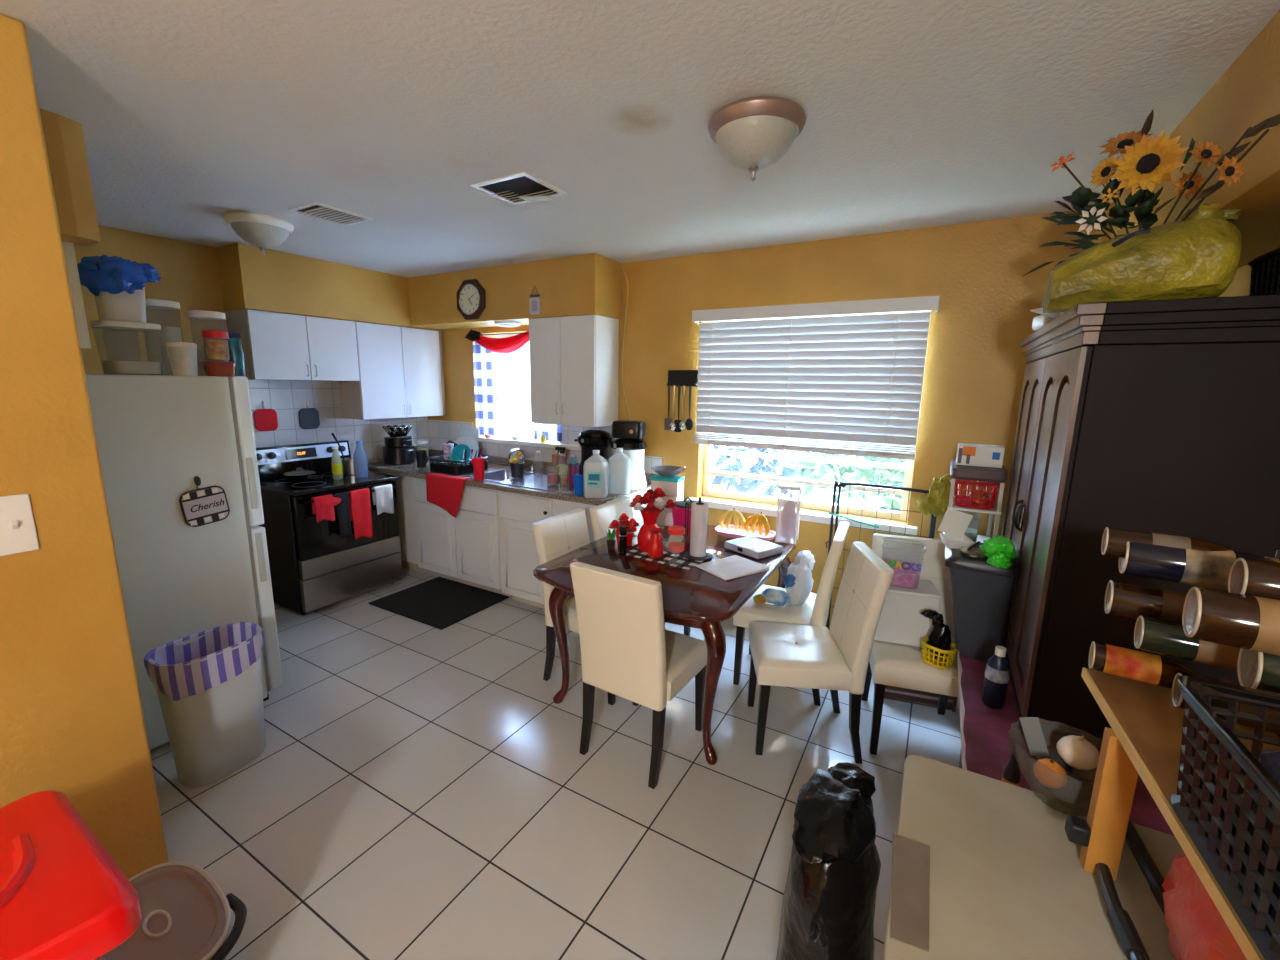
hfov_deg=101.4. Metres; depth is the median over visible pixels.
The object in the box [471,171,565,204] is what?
ceiling vent
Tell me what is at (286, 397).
wall tiles
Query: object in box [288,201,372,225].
ceiling vent
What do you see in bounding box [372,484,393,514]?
oven towel
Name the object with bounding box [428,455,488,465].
basket
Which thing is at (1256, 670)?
bottle
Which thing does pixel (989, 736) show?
rug
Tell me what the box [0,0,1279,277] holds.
ceiling
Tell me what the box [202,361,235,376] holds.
food box
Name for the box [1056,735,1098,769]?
onion
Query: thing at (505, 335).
window
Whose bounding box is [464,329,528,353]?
curtain valance
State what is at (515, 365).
sheer curtain
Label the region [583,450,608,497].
water jug
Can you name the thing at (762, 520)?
banana bunch
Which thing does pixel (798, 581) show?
shopping bag
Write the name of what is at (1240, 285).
wall
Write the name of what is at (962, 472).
tray
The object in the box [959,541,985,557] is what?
food tray
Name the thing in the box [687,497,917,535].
trim
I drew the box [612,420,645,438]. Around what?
toaster
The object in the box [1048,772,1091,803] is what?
avocado
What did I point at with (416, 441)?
storage jar
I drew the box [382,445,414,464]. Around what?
stock pot
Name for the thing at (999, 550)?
plastic bag
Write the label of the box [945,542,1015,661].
bin
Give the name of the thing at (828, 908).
trash bag
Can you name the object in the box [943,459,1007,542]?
shelf unit
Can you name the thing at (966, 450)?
print
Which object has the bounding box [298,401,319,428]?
potholder
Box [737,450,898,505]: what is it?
ground
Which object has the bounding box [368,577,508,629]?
kitchen mat
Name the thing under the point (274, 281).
soffit
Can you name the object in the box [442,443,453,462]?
patterned cup
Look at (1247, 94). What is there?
wall
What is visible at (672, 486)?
box
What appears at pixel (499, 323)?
light
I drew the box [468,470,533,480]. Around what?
basin
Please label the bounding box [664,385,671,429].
utensil
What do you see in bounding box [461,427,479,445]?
cutting board
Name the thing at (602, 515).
dining chair
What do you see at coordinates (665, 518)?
storage box
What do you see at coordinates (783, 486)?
bread keeper
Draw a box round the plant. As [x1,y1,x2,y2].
[606,528,615,549]
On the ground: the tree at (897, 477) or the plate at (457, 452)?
the tree at (897, 477)
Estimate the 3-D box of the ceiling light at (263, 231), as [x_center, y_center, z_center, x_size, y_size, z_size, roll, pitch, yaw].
[-2.057,-1.316,2.849,0.310,0.177,0.310,7,12,29]
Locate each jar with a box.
[145,298,181,373]
[188,310,227,374]
[201,330,229,359]
[415,440,428,457]
[547,473,557,483]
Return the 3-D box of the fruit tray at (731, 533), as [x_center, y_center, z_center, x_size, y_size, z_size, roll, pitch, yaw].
[0.610,0.310,3.048,0.347,0.029,0.204,5,11,24]
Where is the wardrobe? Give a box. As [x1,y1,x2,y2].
[1001,294,1279,746]
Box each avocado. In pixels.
[1036,748,1072,772]
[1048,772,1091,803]
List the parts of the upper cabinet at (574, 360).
door, door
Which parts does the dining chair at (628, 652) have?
leg, backrest, leg, seat, leg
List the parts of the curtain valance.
curtain rod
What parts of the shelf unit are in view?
post, shelf, shelf, post, post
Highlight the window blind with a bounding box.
[692,296,939,499]
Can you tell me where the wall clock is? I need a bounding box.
[456,279,485,319]
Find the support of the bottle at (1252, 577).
in the wine rack at (1277, 555)
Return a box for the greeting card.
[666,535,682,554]
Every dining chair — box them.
[533,508,614,704]
[570,562,706,788]
[589,497,689,635]
[733,521,849,705]
[747,541,893,763]
[861,533,960,767]
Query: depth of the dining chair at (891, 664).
2.32 m
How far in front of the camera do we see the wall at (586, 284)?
3.76 m
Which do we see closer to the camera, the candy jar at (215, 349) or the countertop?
the candy jar at (215, 349)
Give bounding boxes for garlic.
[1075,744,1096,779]
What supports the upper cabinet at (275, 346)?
attached to the wall at (189, 273)
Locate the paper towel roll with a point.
(699, 512)
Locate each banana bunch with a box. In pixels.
[719,508,744,530]
[744,512,769,535]
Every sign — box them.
[179,476,229,526]
[529,286,540,314]
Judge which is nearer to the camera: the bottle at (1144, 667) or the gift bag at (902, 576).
the bottle at (1144, 667)
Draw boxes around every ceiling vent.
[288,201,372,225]
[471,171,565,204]
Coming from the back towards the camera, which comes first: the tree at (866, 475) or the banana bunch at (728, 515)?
the tree at (866, 475)
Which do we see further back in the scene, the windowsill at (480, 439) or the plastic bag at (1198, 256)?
the windowsill at (480, 439)
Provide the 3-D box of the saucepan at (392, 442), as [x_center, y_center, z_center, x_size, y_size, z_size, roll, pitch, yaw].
[-2.079,-0.330,4.507,0.226,0.079,0.232,-3,11,-18]
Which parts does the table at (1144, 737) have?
batten leg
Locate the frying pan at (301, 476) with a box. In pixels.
[283,471,322,481]
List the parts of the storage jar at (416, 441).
lid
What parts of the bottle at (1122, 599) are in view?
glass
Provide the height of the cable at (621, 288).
0.971 m
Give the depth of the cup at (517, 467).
3.88 m
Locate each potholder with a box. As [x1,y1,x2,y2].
[254,401,277,430]
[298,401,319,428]
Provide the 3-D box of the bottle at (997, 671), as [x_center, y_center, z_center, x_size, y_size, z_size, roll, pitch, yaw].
[1.185,0.652,1.740,0.069,0.204,0.068,7,12,29]
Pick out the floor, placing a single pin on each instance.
(416, 790)
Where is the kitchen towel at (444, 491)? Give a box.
[426,473,471,517]
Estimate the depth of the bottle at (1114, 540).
0.84 m
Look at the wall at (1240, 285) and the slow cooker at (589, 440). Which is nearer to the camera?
the wall at (1240, 285)
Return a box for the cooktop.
[260,472,398,495]
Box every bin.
[0,790,141,959]
[144,622,265,786]
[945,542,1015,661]
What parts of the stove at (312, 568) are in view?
knob, knob, panel, panel, control panel, knob, oven door, oven handle, door trim, storage drawer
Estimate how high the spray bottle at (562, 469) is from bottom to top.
0.235 m
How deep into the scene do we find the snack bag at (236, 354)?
2.35 m
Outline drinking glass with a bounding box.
[560,476,567,484]
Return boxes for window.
[483,334,558,441]
[703,311,930,520]
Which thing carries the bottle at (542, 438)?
on the windowsill at (480, 439)
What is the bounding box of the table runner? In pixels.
[617,544,702,569]
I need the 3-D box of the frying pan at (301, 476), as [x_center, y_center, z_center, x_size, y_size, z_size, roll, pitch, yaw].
[-2.365,-0.037,3.696,0.322,0.091,0.200,7,12,29]
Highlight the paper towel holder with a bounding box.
[683,497,712,560]
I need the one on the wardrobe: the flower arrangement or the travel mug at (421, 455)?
the flower arrangement
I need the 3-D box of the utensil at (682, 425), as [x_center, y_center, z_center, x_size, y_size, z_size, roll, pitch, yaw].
[0.294,-0.492,3.578,0.052,0.300,0.041,7,12,29]
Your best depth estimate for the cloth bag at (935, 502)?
2.61 m
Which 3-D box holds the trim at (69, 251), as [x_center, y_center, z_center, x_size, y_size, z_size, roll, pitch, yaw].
[-2.043,-0.666,1.898,0.028,0.365,0.027,7,12,29]
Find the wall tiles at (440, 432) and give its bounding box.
[427,419,662,473]
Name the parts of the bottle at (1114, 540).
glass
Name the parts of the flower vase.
flower, flower, flower, flower, flower, flower, flower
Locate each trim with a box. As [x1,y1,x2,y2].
[62,241,90,347]
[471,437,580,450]
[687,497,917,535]
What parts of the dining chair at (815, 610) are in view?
leg, seat, leg, backrest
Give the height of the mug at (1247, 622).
0.069 m
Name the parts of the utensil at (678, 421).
blade, handle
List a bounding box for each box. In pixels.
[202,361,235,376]
[651,474,684,495]
[654,493,683,525]
[724,536,783,558]
[874,579,940,646]
[938,508,974,548]
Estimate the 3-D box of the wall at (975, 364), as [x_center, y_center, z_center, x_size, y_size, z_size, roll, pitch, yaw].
[0.251,-0.316,3.805,5.550,2.420,0.180,7,12,29]
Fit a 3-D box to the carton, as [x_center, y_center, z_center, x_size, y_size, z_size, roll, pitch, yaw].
[1.684,-0.124,2.601,0.190,0.099,0.122,7,12,29]
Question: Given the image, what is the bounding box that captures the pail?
[669,497,708,536]
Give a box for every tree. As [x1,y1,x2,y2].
[711,433,797,498]
[789,439,905,507]
[871,444,907,511]
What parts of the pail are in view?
lid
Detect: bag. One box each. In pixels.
[77,255,160,295]
[227,332,245,376]
[776,762,880,959]
[780,500,795,539]
[784,550,814,605]
[917,474,954,516]
[920,610,951,658]
[979,534,1018,568]
[1042,203,1241,312]
[1162,854,1246,959]
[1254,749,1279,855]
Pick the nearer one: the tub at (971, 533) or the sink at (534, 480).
the tub at (971, 533)
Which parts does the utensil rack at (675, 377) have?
hook rail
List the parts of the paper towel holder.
plate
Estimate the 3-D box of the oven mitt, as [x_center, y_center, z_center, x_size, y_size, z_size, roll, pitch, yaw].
[-2.082,0.190,3.494,0.058,0.178,0.170,7,12,29]
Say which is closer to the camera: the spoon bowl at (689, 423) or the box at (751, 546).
the box at (751, 546)
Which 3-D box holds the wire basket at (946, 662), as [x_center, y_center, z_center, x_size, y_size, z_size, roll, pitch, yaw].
[1.241,0.721,2.182,0.117,0.090,0.129,-6,13,-35]
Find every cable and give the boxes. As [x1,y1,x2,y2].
[621,288,628,419]
[622,266,630,419]
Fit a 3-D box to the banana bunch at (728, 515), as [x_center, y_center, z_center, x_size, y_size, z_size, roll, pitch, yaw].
[0.544,0.231,3.070,0.160,0.126,0.063,4,11,18]
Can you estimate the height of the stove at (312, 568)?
1.100 m
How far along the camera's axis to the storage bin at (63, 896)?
0.88 m
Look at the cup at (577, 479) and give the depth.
3.33 m
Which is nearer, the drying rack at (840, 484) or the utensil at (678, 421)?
the drying rack at (840, 484)
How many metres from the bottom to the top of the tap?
0.184 m
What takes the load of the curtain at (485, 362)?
hanging from the curtain valance
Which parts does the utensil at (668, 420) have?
blade, handle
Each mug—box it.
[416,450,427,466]
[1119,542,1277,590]
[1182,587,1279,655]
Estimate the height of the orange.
0.049 m
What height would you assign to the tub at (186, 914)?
0.250 m
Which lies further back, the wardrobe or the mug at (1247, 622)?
the wardrobe
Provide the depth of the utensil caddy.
3.88 m
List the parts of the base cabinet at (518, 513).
door, moulding, panel, drawer, door, panel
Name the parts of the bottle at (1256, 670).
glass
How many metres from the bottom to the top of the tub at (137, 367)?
0.350 m
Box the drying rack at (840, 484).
[825,480,936,628]
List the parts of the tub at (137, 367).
storage tub, lid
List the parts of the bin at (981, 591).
bin lid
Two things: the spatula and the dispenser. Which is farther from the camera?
the spatula
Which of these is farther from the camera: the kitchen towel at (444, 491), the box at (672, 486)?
the kitchen towel at (444, 491)
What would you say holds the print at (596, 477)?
attached to the water jug at (596, 467)
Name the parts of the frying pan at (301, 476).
handle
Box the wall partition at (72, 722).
[0,13,168,878]
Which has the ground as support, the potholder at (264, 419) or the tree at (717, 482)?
the tree at (717, 482)
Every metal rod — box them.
[1095,863,1149,959]
[1125,818,1164,914]
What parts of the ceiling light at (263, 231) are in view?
lamp shade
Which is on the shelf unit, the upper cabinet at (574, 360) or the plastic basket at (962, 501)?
the plastic basket at (962, 501)
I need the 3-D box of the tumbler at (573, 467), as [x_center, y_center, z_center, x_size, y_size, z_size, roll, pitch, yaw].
[-0.450,-0.030,3.564,0.072,0.169,0.072,7,12,29]
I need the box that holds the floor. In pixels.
[150,567,960,959]
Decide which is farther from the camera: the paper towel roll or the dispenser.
the dispenser
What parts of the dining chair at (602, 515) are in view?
backrest, leg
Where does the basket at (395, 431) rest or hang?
on the saucepan at (392, 442)
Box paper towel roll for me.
[690,502,707,556]
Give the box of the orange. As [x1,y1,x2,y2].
[1033,758,1066,787]
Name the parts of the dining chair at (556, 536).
leg, backrest, seat, leg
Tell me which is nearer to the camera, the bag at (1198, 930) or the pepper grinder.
the bag at (1198, 930)
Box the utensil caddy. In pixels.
[509,451,523,477]
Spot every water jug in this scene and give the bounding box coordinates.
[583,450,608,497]
[608,448,630,493]
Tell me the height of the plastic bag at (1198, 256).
0.261 m
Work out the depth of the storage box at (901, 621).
2.31 m
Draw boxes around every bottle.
[331,446,342,479]
[353,441,368,477]
[540,434,545,442]
[555,447,567,474]
[568,455,575,475]
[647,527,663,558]
[982,646,1009,708]
[1001,752,1020,786]
[1088,641,1232,687]
[1101,527,1279,562]
[1104,580,1186,622]
[1134,616,1239,670]
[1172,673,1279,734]
[1228,558,1279,599]
[1237,648,1279,692]
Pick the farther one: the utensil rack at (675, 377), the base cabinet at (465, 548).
the base cabinet at (465, 548)
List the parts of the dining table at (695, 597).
leg, leg, leg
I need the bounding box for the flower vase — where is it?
[630,487,675,551]
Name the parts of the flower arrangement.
orange flower, white flower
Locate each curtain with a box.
[473,342,500,435]
[502,342,533,438]
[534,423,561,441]
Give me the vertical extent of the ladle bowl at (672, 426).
0.061 m
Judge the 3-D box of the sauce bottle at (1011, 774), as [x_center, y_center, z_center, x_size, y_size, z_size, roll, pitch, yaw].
[0.947,0.758,1.335,0.039,0.134,0.039,7,12,29]
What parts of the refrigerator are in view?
freezer door, handle, handle, fridge door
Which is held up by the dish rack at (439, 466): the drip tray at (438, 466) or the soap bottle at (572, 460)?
the drip tray at (438, 466)
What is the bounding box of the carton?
[956,443,1004,467]
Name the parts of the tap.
spout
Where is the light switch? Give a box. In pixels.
[0,494,39,555]
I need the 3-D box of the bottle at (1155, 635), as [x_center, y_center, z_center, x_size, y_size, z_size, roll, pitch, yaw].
[0.863,0.249,0.756,0.214,0.053,0.053,8,13,35]
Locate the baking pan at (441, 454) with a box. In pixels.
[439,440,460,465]
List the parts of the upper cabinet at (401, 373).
door, door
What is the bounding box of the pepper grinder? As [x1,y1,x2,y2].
[619,525,626,555]
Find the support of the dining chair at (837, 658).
on the floor
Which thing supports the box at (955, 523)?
on the bin at (981, 591)
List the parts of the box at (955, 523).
box lid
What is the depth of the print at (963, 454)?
2.58 m
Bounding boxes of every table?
[533,521,795,764]
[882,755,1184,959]
[1064,668,1279,959]
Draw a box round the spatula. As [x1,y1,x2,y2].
[331,433,344,459]
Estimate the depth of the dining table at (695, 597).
2.38 m
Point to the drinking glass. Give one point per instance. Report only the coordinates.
(563, 479)
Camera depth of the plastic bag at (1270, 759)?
0.52 m
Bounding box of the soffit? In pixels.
[216,243,442,330]
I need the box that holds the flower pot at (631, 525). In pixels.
[608,513,638,545]
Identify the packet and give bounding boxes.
[753,594,765,603]
[762,588,789,606]
[968,490,988,502]
[1032,315,1055,330]
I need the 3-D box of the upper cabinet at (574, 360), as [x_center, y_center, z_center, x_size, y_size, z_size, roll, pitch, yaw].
[-0.491,-0.787,3.833,0.580,0.755,0.333,7,12,29]
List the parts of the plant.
pot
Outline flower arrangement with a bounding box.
[1023,108,1279,275]
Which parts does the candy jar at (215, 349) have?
lid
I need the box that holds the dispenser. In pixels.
[611,438,646,489]
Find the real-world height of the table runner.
0.002 m
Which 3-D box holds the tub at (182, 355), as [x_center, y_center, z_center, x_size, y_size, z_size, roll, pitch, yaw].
[-1.925,-0.509,2.209,0.100,0.136,0.100,7,12,29]
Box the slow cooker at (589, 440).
[574,429,611,474]
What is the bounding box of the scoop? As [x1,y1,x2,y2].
[1019,717,1048,758]
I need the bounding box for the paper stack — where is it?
[695,555,769,580]
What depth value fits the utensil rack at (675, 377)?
3.59 m
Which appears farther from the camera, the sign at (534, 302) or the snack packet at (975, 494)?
the sign at (534, 302)
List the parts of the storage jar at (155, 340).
lid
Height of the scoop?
0.123 m
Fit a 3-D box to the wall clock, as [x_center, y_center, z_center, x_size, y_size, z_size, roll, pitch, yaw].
[-1.297,-1.380,4.009,0.292,0.292,0.034,7,12,29]
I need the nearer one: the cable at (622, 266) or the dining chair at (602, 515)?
the dining chair at (602, 515)
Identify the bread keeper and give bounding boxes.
[775,483,801,544]
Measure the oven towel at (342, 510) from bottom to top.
0.328 m
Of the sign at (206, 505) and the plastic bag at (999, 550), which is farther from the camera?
the sign at (206, 505)
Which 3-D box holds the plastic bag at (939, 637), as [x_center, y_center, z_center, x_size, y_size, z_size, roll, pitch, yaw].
[1.228,0.643,2.182,0.124,0.214,0.082,7,12,29]
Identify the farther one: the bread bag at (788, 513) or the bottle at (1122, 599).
the bread bag at (788, 513)
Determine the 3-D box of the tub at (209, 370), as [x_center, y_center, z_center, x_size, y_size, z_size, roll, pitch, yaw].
[-1.863,-0.486,2.323,0.106,0.052,0.106,7,12,29]
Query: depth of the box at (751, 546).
2.73 m
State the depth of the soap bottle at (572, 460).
3.96 m
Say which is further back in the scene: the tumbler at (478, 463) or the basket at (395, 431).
the basket at (395, 431)
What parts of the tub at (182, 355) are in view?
lid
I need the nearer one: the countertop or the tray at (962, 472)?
the tray at (962, 472)
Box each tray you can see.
[429,461,487,474]
[715,525,775,540]
[950,459,1007,482]
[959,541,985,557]
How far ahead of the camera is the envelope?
1.80 m
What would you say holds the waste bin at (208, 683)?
on the floor
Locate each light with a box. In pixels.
[224,212,293,254]
[495,321,520,326]
[708,96,805,180]
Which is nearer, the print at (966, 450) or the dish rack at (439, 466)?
the print at (966, 450)
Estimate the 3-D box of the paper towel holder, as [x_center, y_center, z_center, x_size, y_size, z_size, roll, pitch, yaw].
[0.298,0.238,2.644,0.150,0.308,0.150,7,12,29]
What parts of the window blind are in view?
ladder cord, ladder cord, rail, pull cord, ladder cord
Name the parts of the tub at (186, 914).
carry handle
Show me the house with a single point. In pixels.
(500, 355)
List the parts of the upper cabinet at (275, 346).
door, door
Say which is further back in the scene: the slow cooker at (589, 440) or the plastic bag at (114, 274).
the slow cooker at (589, 440)
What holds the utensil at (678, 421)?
hanging from the utensil rack at (675, 377)
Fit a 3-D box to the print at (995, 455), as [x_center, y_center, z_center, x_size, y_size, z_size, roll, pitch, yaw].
[1.710,-0.115,2.516,0.030,0.035,0.001,7,12,29]
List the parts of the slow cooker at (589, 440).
lid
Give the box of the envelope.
[1030,308,1059,317]
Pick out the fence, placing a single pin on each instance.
(822, 495)
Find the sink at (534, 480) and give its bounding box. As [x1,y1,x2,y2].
[461,469,573,492]
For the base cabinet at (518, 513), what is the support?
on the floor
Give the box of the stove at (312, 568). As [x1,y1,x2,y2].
[256,440,401,614]
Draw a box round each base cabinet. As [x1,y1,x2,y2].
[368,471,511,596]
[498,487,650,608]
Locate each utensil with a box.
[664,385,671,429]
[669,385,675,430]
[674,386,681,431]
[679,386,685,429]
[685,386,692,429]
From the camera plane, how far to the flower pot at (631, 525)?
2.81 m
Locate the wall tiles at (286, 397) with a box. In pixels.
[248,380,428,462]
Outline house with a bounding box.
[498,353,533,433]
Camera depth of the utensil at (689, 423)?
3.57 m
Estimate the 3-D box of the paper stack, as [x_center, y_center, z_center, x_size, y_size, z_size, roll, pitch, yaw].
[0.442,0.416,2.508,0.297,0.008,0.242,-6,12,-32]
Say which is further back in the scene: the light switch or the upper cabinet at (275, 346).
the upper cabinet at (275, 346)
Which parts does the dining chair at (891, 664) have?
leg, leg, backrest, seat, leg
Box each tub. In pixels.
[90,287,160,373]
[101,861,246,959]
[165,342,197,375]
[203,366,234,376]
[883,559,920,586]
[964,528,976,541]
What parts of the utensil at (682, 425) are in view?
handle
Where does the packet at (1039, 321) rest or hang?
on the wardrobe
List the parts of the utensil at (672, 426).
handle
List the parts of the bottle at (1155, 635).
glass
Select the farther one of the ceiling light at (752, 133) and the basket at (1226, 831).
the ceiling light at (752, 133)
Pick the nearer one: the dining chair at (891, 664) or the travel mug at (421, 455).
the dining chair at (891, 664)
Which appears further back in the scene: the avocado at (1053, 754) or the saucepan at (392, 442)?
the saucepan at (392, 442)
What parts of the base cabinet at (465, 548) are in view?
moulding, panel, door, moulding, panel, door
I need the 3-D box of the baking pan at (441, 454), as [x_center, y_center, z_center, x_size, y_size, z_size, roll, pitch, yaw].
[-1.485,-0.212,4.203,0.231,0.210,0.079,3,11,10]
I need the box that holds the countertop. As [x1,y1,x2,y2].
[368,449,656,505]
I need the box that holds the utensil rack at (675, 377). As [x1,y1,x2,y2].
[667,370,697,386]
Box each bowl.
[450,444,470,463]
[651,465,685,476]
[669,422,675,430]
[679,421,685,429]
[685,418,692,429]
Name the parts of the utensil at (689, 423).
handle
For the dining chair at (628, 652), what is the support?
on the floor
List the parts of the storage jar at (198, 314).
lid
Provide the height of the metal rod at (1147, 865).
0.025 m
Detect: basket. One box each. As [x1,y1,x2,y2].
[382,425,411,437]
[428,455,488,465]
[920,637,956,669]
[954,479,999,509]
[1170,676,1279,959]
[1247,248,1279,295]
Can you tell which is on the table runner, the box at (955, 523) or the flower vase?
the flower vase
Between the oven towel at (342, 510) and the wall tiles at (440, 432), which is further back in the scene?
the wall tiles at (440, 432)
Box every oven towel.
[333,492,351,538]
[348,488,372,539]
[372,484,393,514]
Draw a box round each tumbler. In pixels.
[472,458,484,480]
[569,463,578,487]
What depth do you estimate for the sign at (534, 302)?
3.72 m
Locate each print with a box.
[588,474,599,484]
[957,448,969,463]
[962,446,975,455]
[992,452,999,459]
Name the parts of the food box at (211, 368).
lid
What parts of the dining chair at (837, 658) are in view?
leg, leg, seat, leg, leg, backrest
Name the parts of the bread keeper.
lid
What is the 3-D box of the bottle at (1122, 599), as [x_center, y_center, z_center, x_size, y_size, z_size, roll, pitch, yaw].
[0.876,0.210,0.823,0.214,0.059,0.059,8,13,35]
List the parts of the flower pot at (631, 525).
flower, flower, pot, flower, flower, flower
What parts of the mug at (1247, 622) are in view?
glass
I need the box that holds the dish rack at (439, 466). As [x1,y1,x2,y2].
[428,455,488,474]
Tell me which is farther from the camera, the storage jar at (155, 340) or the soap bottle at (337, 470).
the soap bottle at (337, 470)
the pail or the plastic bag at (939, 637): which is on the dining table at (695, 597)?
the pail
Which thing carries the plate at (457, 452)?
in the dish rack at (439, 466)
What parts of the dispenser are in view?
domed lid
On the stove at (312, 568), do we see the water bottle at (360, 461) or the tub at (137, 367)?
the water bottle at (360, 461)
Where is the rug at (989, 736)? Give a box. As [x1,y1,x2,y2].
[957,650,1174,835]
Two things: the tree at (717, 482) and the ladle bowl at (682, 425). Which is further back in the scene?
the tree at (717, 482)
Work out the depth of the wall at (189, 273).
3.21 m
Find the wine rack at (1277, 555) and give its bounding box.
[1275,550,1279,737]
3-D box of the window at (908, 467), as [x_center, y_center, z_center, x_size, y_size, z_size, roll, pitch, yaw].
[1.043,-0.433,3.348,1.325,1.240,0.055,7,12,29]
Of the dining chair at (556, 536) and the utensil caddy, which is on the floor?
the dining chair at (556, 536)
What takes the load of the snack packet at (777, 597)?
on the dining chair at (815, 610)
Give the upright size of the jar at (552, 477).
0.129 m
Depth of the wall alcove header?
1.76 m
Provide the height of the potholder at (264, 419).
0.215 m
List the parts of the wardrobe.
handle, handle, raised panel, arched frame, raised panel, arched frame, door, moulding, cornice, cornice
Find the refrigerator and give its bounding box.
[85,374,282,749]
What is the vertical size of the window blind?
1.125 m
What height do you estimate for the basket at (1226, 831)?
0.149 m
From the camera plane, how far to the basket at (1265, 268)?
1.35 m
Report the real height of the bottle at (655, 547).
0.145 m
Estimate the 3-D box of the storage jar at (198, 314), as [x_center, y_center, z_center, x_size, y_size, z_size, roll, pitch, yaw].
[-1.993,-0.629,2.433,0.133,0.291,0.133,7,12,29]
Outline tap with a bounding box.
[507,448,534,470]
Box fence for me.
[722,436,904,508]
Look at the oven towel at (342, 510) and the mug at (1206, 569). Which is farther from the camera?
the oven towel at (342, 510)
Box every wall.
[74,225,228,375]
[408,253,621,328]
[428,210,1105,629]
[1101,10,1279,268]
[1219,265,1250,296]
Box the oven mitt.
[311,494,340,521]
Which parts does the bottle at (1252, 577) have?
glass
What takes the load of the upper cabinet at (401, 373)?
attached to the wall at (189, 273)
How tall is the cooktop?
0.024 m
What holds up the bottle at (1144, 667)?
on the table at (1144, 737)
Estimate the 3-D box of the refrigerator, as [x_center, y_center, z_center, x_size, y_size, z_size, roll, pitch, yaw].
[-2.268,0.328,2.386,0.706,1.588,0.712,7,12,29]
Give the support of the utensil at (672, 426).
hanging from the utensil rack at (675, 377)
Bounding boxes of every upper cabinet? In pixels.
[225,309,359,380]
[339,321,445,419]
[529,315,618,426]
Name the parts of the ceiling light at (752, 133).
lamp shade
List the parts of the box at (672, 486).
turquoise lid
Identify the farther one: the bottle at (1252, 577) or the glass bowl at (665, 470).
the glass bowl at (665, 470)
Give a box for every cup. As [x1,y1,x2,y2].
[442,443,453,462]
[510,461,523,477]
[573,475,583,494]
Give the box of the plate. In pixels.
[455,436,478,465]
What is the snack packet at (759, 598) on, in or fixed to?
on the dining chair at (815, 610)
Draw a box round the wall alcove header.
[39,108,100,244]
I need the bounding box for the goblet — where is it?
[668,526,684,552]
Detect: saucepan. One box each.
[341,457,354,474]
[383,436,411,447]
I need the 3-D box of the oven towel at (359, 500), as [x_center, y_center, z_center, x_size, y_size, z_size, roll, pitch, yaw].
[-1.973,0.243,3.709,0.047,0.358,0.140,7,12,29]
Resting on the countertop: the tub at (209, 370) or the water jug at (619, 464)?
the water jug at (619, 464)

